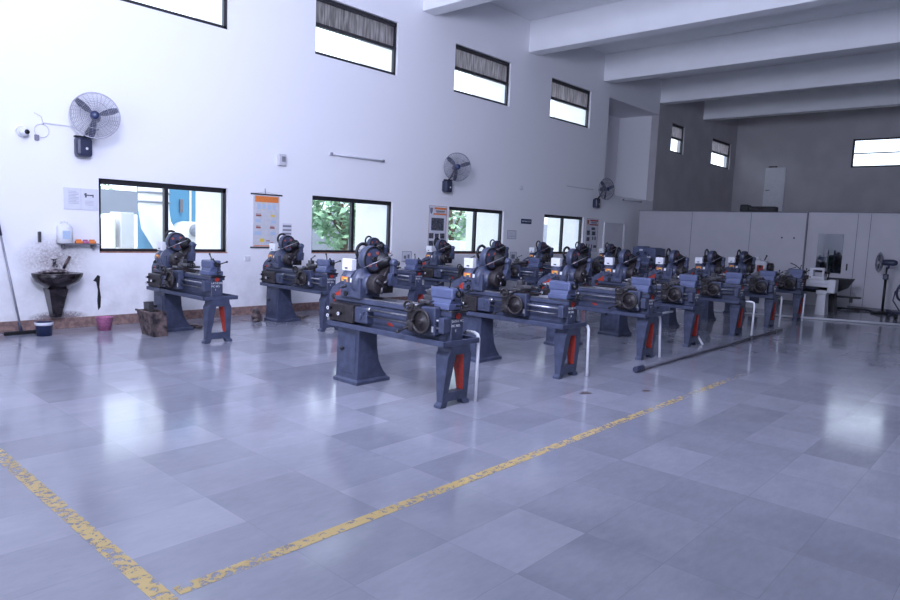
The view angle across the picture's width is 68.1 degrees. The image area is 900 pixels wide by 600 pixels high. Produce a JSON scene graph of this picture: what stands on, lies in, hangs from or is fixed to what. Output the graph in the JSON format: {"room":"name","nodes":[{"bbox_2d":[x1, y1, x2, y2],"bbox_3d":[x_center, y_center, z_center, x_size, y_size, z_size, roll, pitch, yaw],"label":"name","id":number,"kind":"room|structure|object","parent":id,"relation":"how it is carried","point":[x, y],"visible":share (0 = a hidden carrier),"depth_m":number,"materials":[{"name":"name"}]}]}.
{"room":"machine workshop","nodes":[
{"label":"machine workshop","id":0,"kind":"room"},
{"bbox_2d":[0,0,738,321],"bbox_3d":[-0.152,-3.460,15.444,1.560,6.990,33.000,8,8,42],"label":"wall","id":1,"kind":"structure","parent":0,"point":[198,103],"depth_m":11.54,"materials":[{"name":"paint"}]},
{"bbox_2d":[15,126,38,139],"bbox_3d":[-5.384,-2.142,8.517,0.158,0.160,0.260,8,8,42],"label":"security camera","id":2,"kind":"object","parent":1,"relation":"attached to","point":[22,131],"visible":1,"depth_m":8.45,"materials":[{"name":"white plastic"}]},
{"bbox_2d":[31,256,82,316],"bbox_3d":[-5.191,-0.169,8.826,0.426,0.810,0.610,8,8,42],"label":"basin","id":3,"kind":"object","parent":1,"relation":"attached to","point":[56,282],"visible":1,"depth_m":8.81,"materials":[{"name":"ceramic"}]},
{"bbox_2d":[51,259,57,266],"bbox_3d":[-5.257,-0.491,8.864,0.164,0.109,0.070,8,8,42],"label":"tap","id":4,"kind":"object","parent":3,"relation":"on","point":[54,260],"depth_m":8.86,"materials":[{"name":"metal"}]},
{"bbox_2d":[57,243,100,248],"bbox_3d":[-5.060,-0.736,9.089,0.160,0.072,0.500,8,8,42],"label":"wall shelf","id":5,"kind":"object","parent":1,"relation":"attached to","point":[62,244],"visible":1,"depth_m":9.02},
{"bbox_2d":[56,221,72,243],"bbox_3d":[-5.169,-0.911,8.932,0.132,0.299,0.170,8,8,42],"label":"plastic jug","id":6,"kind":"object","parent":5,"relation":"on","point":[64,231],"visible":1,"depth_m":8.89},
{"bbox_2d":[63,187,97,210],"bbox_3d":[-5.050,-1.381,9.118,0.007,0.290,0.440,8,8,42],"label":"notice","id":7,"kind":"object","parent":1,"relation":"attached to","point":[73,198],"visible":1,"depth_m":9.11,"materials":[{"name":"paper"}]},
{"bbox_2d":[68,191,93,205],"bbox_3d":[-5.048,-1.393,9.115,0.002,0.182,0.320,8,8,42],"label":"print","id":8,"kind":"object","parent":7,"relation":"attached to","point":[75,198],"depth_m":9.11},
{"bbox_2d":[69,92,120,157],"bbox_3d":[-4.753,-2.345,8.953,0.605,0.844,0.368,0,6,-19],"label":"wall fan","id":9,"kind":"object","parent":1,"relation":"attached to","point":[82,145],"visible":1,"depth_m":8.87,"materials":[{"name":"white plastic"}]},
{"bbox_2d":[93,275,100,309],"bbox_3d":[-4.977,-0.104,9.393,0.006,0.500,0.100,8,8,42],"label":"brush","id":10,"kind":"object","parent":1,"relation":"attached to","point":[97,279],"depth_m":9.40,"materials":[{"name":"black plastic"}]},
{"bbox_2d":[99,178,226,252],"bbox_3d":[-4.295,-1.234,10.078,0.120,1.040,1.960,8,8,42],"label":"window","id":11,"kind":"structure","parent":1,"relation":"in","point":[164,187],"depth_m":10.05,"materials":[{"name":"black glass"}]},
{"bbox_2d":[121,0,226,28],"bbox_3d":[-4.169,-4.700,9.732,0.070,1.010,1.960,8,8,42],"label":"window","id":12,"kind":"structure","parent":1,"relation":"in","point":[224,2],"depth_m":10.11,"materials":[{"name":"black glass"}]},
{"bbox_2d":[250,189,281,247],"bbox_3d":[-3.106,-1.380,11.274,0.026,1.002,0.600,8,8,42],"label":"hanging banner","id":13,"kind":"object","parent":1,"relation":"hanging from","point":[265,206],"visible":0.97,"depth_m":11.26,"materials":[{"name":"paper"}]},
{"bbox_2d":[277,154,285,165],"bbox_3d":[-2.864,-2.390,11.352,0.074,0.190,0.140,8,8,42],"label":"box","id":14,"kind":"object","parent":1,"relation":"attached to","point":[281,158],"visible":1,"depth_m":11.32,"materials":[{"name":"white plastic"}]},
{"bbox_2d":[282,223,291,235],"bbox_3d":[-2.841,-1.223,11.605,0.008,0.220,0.190,8,8,42],"label":"notice","id":15,"kind":"object","parent":1,"relation":"attached to","point":[286,228],"visible":0.86,"depth_m":11.60,"materials":[{"name":"paper"}]},
{"bbox_2d":[283,225,290,234],"bbox_3d":[-2.839,-1.220,11.604,0.003,0.163,0.171,8,8,42],"label":"print","id":16,"kind":"object","parent":15,"relation":"attached to","point":[286,228],"depth_m":11.60},
{"bbox_2d":[0,285,590,332],"bbox_3d":[0.293,-0.097,15.265,0.012,0.140,33.000,8,8,42],"label":"baseboard","id":17,"kind":"structure","parent":1,"relation":"attached to","point":[86,321],"depth_m":9.67,"materials":[{"name":"stone"}]},
{"bbox_2d":[311,195,390,253],"bbox_3d":[-1.871,-1.413,12.753,0.120,1.040,1.970,8,8,42],"label":"window","id":18,"kind":"structure","parent":1,"relation":"in","point":[350,250],"depth_m":12.75,"materials":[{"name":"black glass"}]},
{"bbox_2d":[315,0,396,74],"bbox_3d":[-1.745,-4.879,12.407,0.070,1.010,1.970,8,8,42],"label":"window","id":19,"kind":"structure","parent":1,"relation":"in","point":[332,16],"depth_m":12.37,"materials":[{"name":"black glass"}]},
{"bbox_2d":[329,152,384,161],"bbox_3d":[-1.735,-2.689,12.565,0.075,0.045,1.300,8,8,42],"label":"tube light","id":20,"kind":"object","parent":1,"relation":"attached to","point":[330,153],"visible":1,"depth_m":12.50,"materials":[{"name":"white plastic"}]},
{"bbox_2d":[402,251,411,261],"bbox_3d":[-0.898,-0.901,13.819,0.008,0.220,0.280,8,8,42],"label":"notice","id":21,"kind":"object","parent":1,"relation":"attached to","point":[405,254],"visible":0.76,"depth_m":13.81,"materials":[{"name":"paper"}]},
{"bbox_2d":[428,205,446,250],"bbox_3d":[-0.275,-1.551,14.413,0.010,0.960,0.560,8,8,42],"label":"poster","id":22,"kind":"object","parent":1,"relation":"attached to","point":[437,220],"visible":0.78,"depth_m":14.38,"materials":[{"name":"paper"}]},
{"bbox_2d":[442,153,470,192],"bbox_3d":[0.143,-2.735,14.334,0.603,0.844,0.341,2,6,-6],"label":"wall fan","id":23,"kind":"object","parent":1,"relation":"attached to","point":[446,183],"visible":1,"depth_m":14.26,"materials":[{"name":"black metal"}]},
{"bbox_2d":[449,207,501,253],"bbox_3d":[0.581,-1.595,15.459,0.120,1.040,1.980,8,8,42],"label":"window","id":24,"kind":"structure","parent":1,"relation":"in","point":[474,211],"depth_m":15.46,"materials":[{"name":"black metal"}]},
{"bbox_2d":[454,44,509,105],"bbox_3d":[0.706,-5.061,15.113,0.070,1.010,1.980,8,8,42],"label":"window","id":25,"kind":"structure","parent":1,"relation":"in","point":[468,61],"depth_m":15.11,"materials":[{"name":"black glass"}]},
{"bbox_2d":[507,230,515,238],"bbox_3d":[1.518,-1.610,16.405,0.008,0.210,0.360,8,8,42],"label":"notice","id":26,"kind":"object","parent":1,"relation":"attached to","point":[511,234],"visible":1,"depth_m":16.40,"materials":[{"name":"paper"}]},
{"bbox_2d":[510,252,516,259],"bbox_3d":[1.573,-1.089,16.545,0.008,0.210,0.270,8,8,42],"label":"notice","id":27,"kind":"object","parent":1,"relation":"attached to","point":[513,255],"visible":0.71,"depth_m":16.54,"materials":[{"name":"paper"}]},
{"bbox_2d":[521,219,531,223],"bbox_3d":[1.925,-1.981,16.796,0.017,0.120,0.440,8,8,42],"label":"wall sign","id":28,"kind":"object","parent":1,"relation":"attached to","point":[523,221],"visible":1,"depth_m":16.78,"materials":[{"name":"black plastic"}]},
{"bbox_2d":[544,214,581,253],"bbox_3d":[3.058,-1.778,18.193,0.120,1.040,1.970,8,8,42],"label":"window","id":29,"kind":"structure","parent":1,"relation":"in","point":[562,218],"depth_m":18.21,"materials":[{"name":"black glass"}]},
{"bbox_2d":[550,78,589,127],"bbox_3d":[3.184,-5.244,17.847,0.070,1.010,1.970,8,8,42],"label":"window","id":30,"kind":"structure","parent":1,"relation":"in","point":[561,92],"depth_m":17.87,"materials":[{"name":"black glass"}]},
{"bbox_2d":[585,218,598,251],"bbox_3d":[4.090,-1.869,19.232,0.010,0.950,0.660,8,8,42],"label":"poster","id":31,"kind":"object","parent":1,"relation":"attached to","point":[591,236],"visible":0.91,"depth_m":19.23,"materials":[{"name":"paper"}]},
{"bbox_2d":[593,178,613,207],"bbox_3d":[4.422,-3.052,19.060,0.597,0.844,0.377,0,6,-19],"label":"wall fan","id":32,"kind":"object","parent":1,"relation":"attached to","point":[596,201],"visible":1,"depth_m":18.99,"materials":[{"name":"black metal"}]},
{"bbox_2d":[602,221,625,249],"bbox_3d":[4.974,-1.363,20.275,0.035,2.000,1.340,8,8,42],"label":"door","id":33,"kind":"structure","parent":1,"relation":"in","point":[614,233],"depth_m":20.20,"materials":[{"name":"paint"}]},
{"bbox_2d":[670,123,683,154],"bbox_3d":[7.755,-5.528,22.901,0.070,0.960,1.050,8,8,42],"label":"window","id":34,"kind":"structure","parent":1,"relation":"in","point":[677,131],"depth_m":22.99,"materials":[{"name":"clear glass"}]},
{"bbox_2d":[711,139,729,168],"bbox_3d":[10.469,-5.669,25.905,0.070,1.000,1.950,8,8,42],"label":"window","id":35,"kind":"structure","parent":1,"relation":"in","point":[721,148],"depth_m":25.98,"materials":[{"name":"clear glass"}]},
{"bbox_2d":[0,301,899,599],"bbox_3d":[7.298,0.982,8.991,18.940,0.120,33.000,8,8,42],"label":"floor","id":36,"kind":"structure","parent":0,"point":[780,479],"depth_m":4.40,"materials":[{"name":"tile"}]},
{"bbox_2d":[0,226,35,335],"bbox_3d":[-5.540,-0.299,8.519,0.309,1.464,0.390,8,8,42],"label":"squeegee","id":37,"kind":"object","parent":36,"relation":"on","point":[21,331],"visible":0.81,"depth_m":8.46,"materials":[{"name":"metal"}]},
{"bbox_2d":[34,321,53,336],"bbox_3d":[-5.182,0.365,8.503,0.215,0.176,0.215,8,8,42],"label":"paint bucket","id":38,"kind":"object","parent":36,"relation":"on","point":[43,328],"visible":1,"depth_m":8.43,"materials":[{"name":"blue plastic"}]},
{"bbox_2d":[0,449,177,599],"bbox_3d":[-2.720,1.014,4.120,4.700,0.001,0.080,8,8,42],"label":"floor marking","id":39,"kind":"object","parent":36,"relation":"on","point":[144,582],"depth_m":3.22,"materials":[{"name":"yellow paint"}]},
{"bbox_2d":[95,316,113,330],"bbox_3d":[-4.716,0.321,9.091,0.232,0.181,0.232,8,8,42],"label":"plastic bucket","id":40,"kind":"object","parent":36,"relation":"on","point":[104,323],"visible":1,"depth_m":9.02,"materials":[{"name":"plastic"}]},
{"bbox_2d":[135,301,166,336],"bbox_3d":[-3.961,0.243,8.837,0.420,0.450,0.255,8,8,42],"label":"waste bin","id":41,"kind":"object","parent":36,"relation":"on","point":[153,322],"visible":1,"depth_m":8.76,"materials":[{"name":"metal"}]},
{"bbox_2d":[145,230,237,343],"bbox_3d":[-3.531,-0.224,8.918,1.889,1.396,0.632,8,8,42],"label":"lathe","id":42,"kind":"object","parent":36,"relation":"on","point":[171,278],"visible":0.99,"depth_m":8.77,"materials":[{"name":"metal"}]},
{"bbox_2d":[146,286,237,300],"bbox_3d":[-3.493,-0.103,8.960,1.620,0.048,0.474,8,8,42],"label":"tray","id":43,"kind":"object","parent":42,"relation":"on","point":[188,293],"depth_m":8.60,"materials":[{"name":"metal"}]},
{"bbox_2d":[251,307,261,321],"bbox_3d":[-3.063,0.223,10.545,0.170,0.208,0.389,1,6,-16],"label":"pile","id":44,"kind":"object","parent":36,"relation":"on","point":[256,316],"visible":1,"depth_m":10.47,"materials":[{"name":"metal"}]},
{"bbox_2d":[259,233,340,331],"bbox_3d":[-2.322,-0.313,10.253,1.889,1.396,0.626,8,8,42],"label":"lathe","id":45,"kind":"object","parent":36,"relation":"on","point":[279,274],"visible":0.98,"depth_m":10.38,"materials":[{"name":"metal"}]},
{"bbox_2d":[260,282,329,294],"bbox_3d":[-2.285,-0.193,10.293,1.620,0.048,0.474,8,8,42],"label":"tray","id":46,"kind":"object","parent":45,"relation":"on","point":[270,285],"depth_m":10.09,"materials":[{"name":"metal"}]},
{"bbox_2d":[355,236,430,301],"bbox_3d":[-1.109,-0.403,11.591,1.889,1.396,0.630,8,8,42],"label":"lathe","id":47,"kind":"object","parent":36,"relation":"on","point":[410,276],"visible":0.44,"depth_m":11.11,"materials":[{"name":"metal"}]},
{"bbox_2d":[393,285,430,289],"bbox_3d":[-1.072,-0.283,11.632,1.620,0.048,0.474,8,8,42],"label":"tray","id":48,"kind":"object","parent":47,"relation":"on","point":[411,287],"depth_m":11.08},
{"bbox_2d":[326,242,478,408],"bbox_3d":[-0.526,0.172,6.337,1.889,1.396,0.623,8,8,42],"label":"lathe","id":49,"kind":"object","parent":36,"relation":"on","point":[356,306],"visible":1,"depth_m":6.38,"materials":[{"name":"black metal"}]},
{"bbox_2d":[327,319,478,347],"bbox_3d":[-0.491,0.292,6.376,1.620,0.048,0.474,8,8,42],"label":"tray","id":50,"kind":"object","parent":49,"relation":"on","point":[464,341],"depth_m":6.08,"materials":[{"name":"metal"}]},
{"bbox_2d":[421,238,479,292],"bbox_3d":[0.086,-0.491,12.911,1.889,1.396,0.624,8,8,42],"label":"lathe","id":51,"kind":"object","parent":36,"relation":"on","point":[436,271],"visible":0.47,"depth_m":13.08,"materials":[{"name":"metal"}]},
{"bbox_2d":[422,277,453,282],"bbox_3d":[0.122,-0.371,12.950,1.620,0.048,0.474,8,8,42],"label":"tray","id":52,"kind":"object","parent":51,"relation":"on","point":[426,279],"depth_m":13.05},
{"bbox_2d":[173,376,740,594],"bbox_3d":[1.174,1.048,5.347,0.075,0.001,6.915,8,8,42],"label":"floor marking line","id":53,"kind":"object","parent":36,"relation":"on","point":[361,520],"depth_m":3.63,"materials":[{"name":"yellow paint"}]},
{"bbox_2d":[466,330,479,401],"bbox_3d":[0.203,0.603,6.116,0.155,0.645,0.037,8,8,42],"label":"conduit pipe","id":54,"kind":"object","parent":36,"relation":"on","point":[467,331],"visible":0.96,"depth_m":6.07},
{"bbox_2d":[483,239,547,291],"bbox_3d":[1.272,-0.579,14.219,1.889,1.396,0.628,8,8,42],"label":"lathe","id":55,"kind":"object","parent":36,"relation":"on","point":[535,268],"visible":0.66,"depth_m":13.83,"materials":[{"name":"metal"}]},
{"bbox_2d":[510,278,537,282],"bbox_3d":[1.309,-0.459,14.260,1.620,0.048,0.474,8,8,42],"label":"tray","id":56,"kind":"object","parent":55,"relation":"on","point":[531,280],"depth_m":13.74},
{"bbox_2d":[451,245,586,379],"bbox_3d":[0.726,0.079,7.719,1.889,1.396,0.629,8,8,42],"label":"lathe","id":57,"kind":"object","parent":36,"relation":"on","point":[557,309],"visible":0.94,"depth_m":7.53,"materials":[{"name":"metal"}]},
{"bbox_2d":[466,311,586,329],"bbox_3d":[0.763,0.199,7.760,1.620,0.048,0.474,8,8,42],"label":"tray","id":58,"kind":"object","parent":57,"relation":"on","point":[557,324],"depth_m":7.41,"materials":[{"name":"metal"}]},
{"bbox_2d":[522,240,591,291],"bbox_3d":[2.447,-0.666,15.516,1.889,1.396,0.624,8,8,42],"label":"lathe","id":59,"kind":"object","parent":36,"relation":"on","point":[544,251],"visible":0.27,"depth_m":15.72,"materials":[{"name":"metal"}]},
{"bbox_2d":[585,325,589,375],"bbox_3d":[1.506,0.552,7.473,0.073,0.578,0.220,-1,7,-30],"label":"conduit pipe","id":60,"kind":"object","parent":36,"relation":"on","point":[587,326],"visible":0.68,"depth_m":7.41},
{"bbox_2d":[562,242,614,275],"bbox_3d":[3.619,-0.753,16.810,1.889,1.396,0.628,8,8,42],"label":"lathe","id":61,"kind":"object","parent":36,"relation":"on","point":[598,266],"visible":0.31,"depth_m":16.67,"materials":[{"name":"metal"}]},
{"bbox_2d":[537,246,662,360],"bbox_3d":[1.985,-0.006,9.035,1.889,1.396,0.623,8,8,42],"label":"lathe","id":62,"kind":"object","parent":36,"relation":"on","point":[636,299],"visible":0.84,"depth_m":8.73,"materials":[{"name":"metal"}]},
{"bbox_2d":[576,306,661,317],"bbox_3d":[2.021,0.114,9.073,1.620,0.048,0.474,8,8,42],"label":"tray","id":63,"kind":"object","parent":62,"relation":"on","point":[602,309],"depth_m":8.65,"materials":[{"name":"metal"}]},
{"bbox_2d":[592,242,655,275],"bbox_3d":[4.682,-0.841,18.072,1.889,1.396,0.624,8,8,42],"label":"lathe","id":64,"kind":"object","parent":36,"relation":"on","point":[609,251],"visible":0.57,"depth_m":18.21,"materials":[{"name":"metal"}]},
{"bbox_2d":[632,246,664,276],"bbox_3d":[5.639,-0.837,18.729,1.200,1.330,0.770,8,8,42],"label":"machine","id":65,"kind":"object","parent":36,"relation":"on","point":[643,251],"visible":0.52,"depth_m":18.55,"materials":[{"name":"metal"}]},
{"bbox_2d":[591,247,706,346],"bbox_3d":[3.021,-0.091,10.252,1.889,1.396,0.624,8,8,42],"label":"lathe","id":66,"kind":"object","parent":36,"relation":"on","point":[683,291],"visible":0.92,"depth_m":10.01,"materials":[{"name":"metal"}]},
{"bbox_2d":[654,303,705,309],"bbox_3d":[3.057,0.029,10.291,1.620,0.048,0.474,8,8,42],"label":"tray","id":67,"kind":"object","parent":66,"relation":"on","point":[686,306],"depth_m":9.77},
{"bbox_2d":[658,316,660,356],"bbox_3d":[2.731,0.460,8.828,0.060,0.577,0.213,-2,7,-36],"label":"conduit pipe","id":68,"kind":"object","parent":36,"relation":"on","point":[659,339],"visible":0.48,"depth_m":8.77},
{"bbox_2d":[643,248,751,336],"bbox_3d":[4.224,-0.172,11.506,1.889,1.396,0.626,8,8,42],"label":"lathe","id":69,"kind":"object","parent":36,"relation":"on","point":[731,291],"visible":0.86,"depth_m":11.16,"materials":[{"name":"metal"}]},
{"bbox_2d":[699,297,748,303],"bbox_3d":[4.260,-0.052,11.546,1.620,0.048,0.474,8,8,42],"label":"tray","id":70,"kind":"object","parent":69,"relation":"on","point":[732,300],"depth_m":11.03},
{"bbox_2d":[633,328,782,372],"bbox_3d":[4.052,0.664,9.823,0.072,0.073,5.710,8,8,41],"label":"pipe","id":71,"kind":"object","parent":36,"relation":"on","point":[639,368],"visible":1,"depth_m":9.05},
{"bbox_2d":[686,249,783,327],"bbox_3d":[5.399,-0.258,12.788,1.889,1.396,0.623,8,8,42],"label":"lathe","id":72,"kind":"object","parent":36,"relation":"on","point":[764,285],"visible":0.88,"depth_m":12.42,"materials":[{"name":"metal"}]},
{"bbox_2d":[743,294,780,298],"bbox_3d":[5.435,-0.137,12.827,1.620,0.048,0.474,8,8,42],"label":"tray","id":73,"kind":"object","parent":72,"relation":"on","point":[767,296],"depth_m":12.29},
{"bbox_2d":[745,300,755,335],"bbox_3d":[4.849,0.321,10.801,0.155,0.616,0.052,8,8,42],"label":"conduit pipe","id":74,"kind":"object","parent":36,"relation":"on","point":[754,305],"visible":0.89,"depth_m":10.75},
{"bbox_2d":[717,250,810,320],"bbox_3d":[6.626,-0.350,14.157,1.889,1.396,0.623,8,8,42],"label":"lathe","id":75,"kind":"object","parent":36,"relation":"on","point":[793,282],"visible":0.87,"depth_m":13.74,"materials":[{"name":"metal"}]},
{"bbox_2d":[776,290,806,293],"bbox_3d":[6.661,-0.230,14.195,1.620,0.048,0.474,8,8,42],"label":"tray","id":76,"kind":"object","parent":75,"relation":"on","point":[780,291],"depth_m":13.65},
{"bbox_2d":[778,296,782,326],"bbox_3d":[6.159,0.203,12.545,0.155,0.596,0.052,8,8,42],"label":"conduit pipe","id":77,"kind":"object","parent":36,"relation":"on","point":[781,296],"visible":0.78,"depth_m":12.49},
{"bbox_2d":[676,308,899,325],"bbox_3d":[6.518,0.294,14.461,6.154,0.042,0.044,5,6,20],"label":"pipe","id":78,"kind":"object","parent":36,"relation":"on","point":[776,315],"visible":0.48,"depth_m":13.93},
{"bbox_2d":[745,254,838,314],"bbox_3d":[7.910,-0.380,15.512,1.930,1.280,0.490,8,8,42],"label":"white lathe","id":79,"kind":"object","parent":36,"relation":"on","point":[821,308],"visible":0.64,"depth_m":15.09,"materials":[{"name":"metal"}]},
{"bbox_2d":[801,294,805,320],"bbox_3d":[7.241,0.150,13.642,0.032,0.563,0.080,8,8,42],"label":"conduit pipe","id":80,"kind":"object","parent":36,"relation":"on","point":[804,294],"visible":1,"depth_m":13.63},
{"bbox_2d":[803,277,860,312],"bbox_3d":[8.893,-0.140,15.915,1.600,0.800,0.600,8,8,42],"label":"trough","id":81,"kind":"object","parent":36,"relation":"on","point":[844,283],"visible":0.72,"depth_m":15.65,"materials":[{"name":"black metal"}]},
{"bbox_2d":[836,295,860,302],"bbox_3d":[9.305,-0.014,15.550,0.480,0.140,0.200,8,8,42],"label":"shelf","id":82,"kind":"object","parent":81,"relation":"attached to","point":[851,298],"depth_m":15.51,"materials":[{"name":"black metal"}]},
{"bbox_2d":[837,307,872,311],"bbox_3d":[9.855,0.221,16.382,1.043,0.065,0.425,7,7,35],"label":"cable coil","id":83,"kind":"object","parent":36,"relation":"on","point":[852,309],"visible":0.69,"depth_m":16.32,"materials":[{"name":"black rubber"}]},
{"bbox_2d":[870,252,897,315],"bbox_3d":[10.221,-0.389,15.641,0.480,1.462,0.484,8,8,42],"label":"pedestal fan","id":84,"kind":"object","parent":36,"relation":"on","point":[888,263],"visible":0.99,"depth_m":15.61,"materials":[{"name":"black metal"}]},
{"bbox_2d":[886,285,899,319],"bbox_3d":[10.054,-0.016,14.777,0.751,0.884,0.560,4,6,13],"label":"fan","id":85,"kind":"object","parent":36,"relation":"on","point":[889,313],"visible":1,"depth_m":14.76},
{"bbox_2d":[490,0,899,79],"bbox_3d":[7.580,-5.805,8.281,18.940,0.200,33.000,8,8,42],"label":"ceiling","id":86,"kind":"structure","parent":0,"point":[530,10],"depth_m":15.49,"materials":[{"name":"paint"}]},
{"bbox_2d":[423,0,494,15],"bbox_3d":[6.595,-5.267,7.264,18.940,0.740,0.360,8,8,42],"label":"beam","id":87,"kind":"structure","parent":86,"relation":"attached to","point":[434,7],"depth_m":13.16,"materials":[{"name":"paint"}]},
{"bbox_2d":[529,0,852,54],"bbox_3d":[9.062,-5.449,9.987,18.940,0.740,0.360,8,8,42],"label":"beam","id":88,"kind":"structure","parent":86,"relation":"attached to","point":[625,19],"depth_m":14.26,"materials":[{"name":"paint"}]},
{"bbox_2d":[604,7,899,83],"bbox_3d":[11.510,-5.630,12.689,18.940,0.740,0.360,8,8,42],"label":"beam","id":89,"kind":"structure","parent":86,"relation":"attached to","point":[879,29],"depth_m":16.04,"materials":[{"name":"paint"}]},
{"bbox_2d":[660,50,899,104],"bbox_3d":[13.965,-5.812,15.398,18.940,0.740,0.360,8,8,42],"label":"beam","id":90,"kind":"structure","parent":86,"relation":"attached to","point":[880,67],"depth_m":19.05,"materials":[{"name":"paint"}]},
{"bbox_2d":[703,82,899,120],"bbox_3d":[16.366,-5.990,18.048,18.940,0.740,0.360,8,8,42],"label":"beam","id":91,"kind":"structure","parent":86,"relation":"attached to","point":[884,94],"depth_m":21.96,"materials":[{"name":"paint"}]},
{"bbox_2d":[637,211,899,309],"bbox_3d":[15.608,-0.851,17.686,18.550,2.400,8.800,8,8,42],"label":"wall partition","id":92,"kind":"structure","parent":0,"point":[725,233],"depth_m":17.75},
{"bbox_2d":[639,210,891,212],"bbox_3d":[12.747,-1.829,14.356,18.560,0.040,0.170,8,8,42],"label":"trim","id":93,"kind":"structure","parent":92,"relation":"attached to","point":[639,210],"depth_m":17.74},
{"bbox_2d":[688,212,871,305],"bbox_3d":[9.838,-1.018,16.986,7.612,2.400,0.060,8,8,42],"label":"trim","id":94,"kind":"structure","parent":92,"relation":"attached to","point":[692,212],"depth_m":17.37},
{"bbox_2d":[825,236,833,272],"bbox_3d":[10.003,-1.146,17.557,0.140,1.050,0.020,8,8,42],"label":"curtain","id":95,"kind":"object","parent":92,"relation":"hanging from","point":[830,245],"visible":0.58,"depth_m":17.54,"materials":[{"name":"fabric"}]},
{"bbox_2d":[806,232,854,307],"bbox_3d":[9.769,-0.784,17.125,0.960,1.900,0.070,8,8,42],"label":"door","id":96,"kind":"structure","parent":92,"relation":"in","point":[848,245],"depth_m":16.95,"materials":[{"name":"white metal"}]},
{"bbox_2d":[778,299,889,311],"bbox_3d":[12.621,0.524,14.564,18.550,0.070,0.065,8,8,42],"label":"trim","id":97,"kind":"structure","parent":92,"relation":"attached to","point":[779,300],"depth_m":16.70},
{"bbox_2d":[731,106,899,273],"bbox_3d":[18.588,-3.257,20.939,18.940,6.990,0.250,8,8,42],"label":"wall","id":98,"kind":"structure","parent":0,"point":[815,149],"depth_m":24.95,"materials":[{"name":"grey paint"}]},
{"bbox_2d":[762,166,786,210],"bbox_3d":[12.651,-4.351,26.008,0.750,1.740,0.100,8,8,42],"label":"door","id":99,"kind":"structure","parent":98,"relation":"in","point":[774,183],"depth_m":25.98,"materials":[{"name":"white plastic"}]},
{"bbox_2d":[851,137,899,167],"bbox_3d":[15.365,-5.238,23.639,1.900,1.020,0.070,8,8,42],"label":"window","id":100,"kind":"structure","parent":98,"relation":"in","point":[854,140],"depth_m":23.82,"materials":[{"name":"clear glass"}]},
{"bbox_3d":[8.452,-2.523,19.857,4.570,0.080,2.420,8,8,42],"label":"wall","id":101,"kind":"structure","parent":0,"visible":0},
{"bbox_2d":[740,205,777,211],"bbox_3d":[8.508,-2.525,18.360,0.940,0.200,0.340,8,8,42],"label":"equipment case","id":102,"kind":"object","parent":101,"relation":"on","point":[745,208],"visible":0.91,"depth_m":18.25,"materials":[{"name":"black metal"}]},
{"label":"outside","id":103,"kind":"structure","parent":0,"visible":0},
{"bbox_3d":[-6.924,-1.624,29.809,29.810,0.150,55.000,8,8,42],"label":"ground","id":104,"kind":"structure","parent":103,"visible":0},
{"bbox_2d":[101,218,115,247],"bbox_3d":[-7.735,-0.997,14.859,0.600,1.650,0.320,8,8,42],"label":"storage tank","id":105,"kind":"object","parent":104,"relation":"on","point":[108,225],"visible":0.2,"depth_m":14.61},
{"bbox_2d":[101,189,136,214],"bbox_3d":[-10.417,-1.886,18.432,0.300,2.450,7.500,8,8,42],"label":"wall","id":106,"kind":"structure","parent":104,"relation":"on","point":[111,200],"depth_m":19.09,"materials":[{"name":"paint"}]},
{"bbox_2d":[110,212,133,247],"bbox_3d":[-7.457,-1.092,15.154,0.600,1.800,0.300,8,8,42],"label":"storage tank","id":107,"kind":"object","parent":104,"relation":"on","point":[124,220],"visible":0.64,"depth_m":14.90,"materials":[{"name":"plastic"}]},
{"bbox_2d":[137,187,195,248],"bbox_3d":[-6.328,-2.141,15.531,2.160,3.900,2.385,8,8,42],"label":"collector","id":108,"kind":"object","parent":104,"relation":"on","point":[181,203],"visible":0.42,"depth_m":14.75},
{"bbox_2d":[196,0,220,248],"bbox_3d":[-3.905,-3.330,11.272,1.050,7.350,0.300,8,8,42],"label":"column","id":109,"kind":"structure","parent":104,"relation":"on","point":[207,203],"depth_m":11.32,"materials":[{"name":"paint"}]},
{"bbox_2d":[312,200,355,249],"bbox_3d":[-3.395,-2.527,20.834,2.782,3.824,2.742,8,8,42],"label":"tree","id":110,"kind":"object","parent":104,"relation":"on","point":[319,216],"visible":0.4,"depth_m":20.23,"materials":[{"name":"green plant"}]},
{"bbox_2d":[355,41,388,248],"bbox_3d":[-1.477,-3.510,13.952,1.050,7.350,0.300,8,8,42],"label":"column","id":111,"kind":"structure","parent":104,"relation":"on","point":[369,219],"depth_m":13.94,"materials":[{"name":"paint"}]},
{"bbox_2d":[312,211,546,249],"bbox_3d":[3.650,-3.076,36.344,0.300,2.250,31.000,8,8,42],"label":"wall","id":112,"kind":"structure","parent":104,"relation":"on","point":[315,246],"depth_m":26.66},
{"bbox_2d":[448,241,464,250],"bbox_3d":[0.314,-1.294,22.327,0.940,1.350,1.000,8,8,42],"label":"outdoor unit","id":113,"kind":"object","parent":104,"relation":"on","point":[459,245],"visible":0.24,"depth_m":21.72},
{"bbox_2d":[448,210,466,240],"bbox_3d":[0.048,-3.863,27.024,4.955,5.472,4.748,8,8,42],"label":"tree","id":114,"kind":"object","parent":104,"relation":"on","point":[452,233],"visible":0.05,"depth_m":26.56,"materials":[{"name":"green plant"}]},
{"bbox_2d":[465,76,501,250],"bbox_3d":[0.978,-3.692,16.661,1.050,7.350,0.300,8,8,42],"label":"column","id":115,"kind":"structure","parent":104,"relation":"on","point":[485,226],"depth_m":16.63,"materials":[{"name":"paint"}]},
{"bbox_2d":[452,210,547,224],"bbox_3d":[3.669,-4.484,38.259,2.300,4.650,18.000,8,8,42],"label":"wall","id":116,"kind":"structure","parent":104,"relation":"on","point":[465,213],"depth_m":33.38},
{"bbox_2d":[546,101,582,251],"bbox_3d":[3.452,-3.875,19.392,1.050,7.350,0.300,8,8,42],"label":"column","id":117,"kind":"structure","parent":104,"relation":"on","point":[566,112],"depth_m":19.35,"materials":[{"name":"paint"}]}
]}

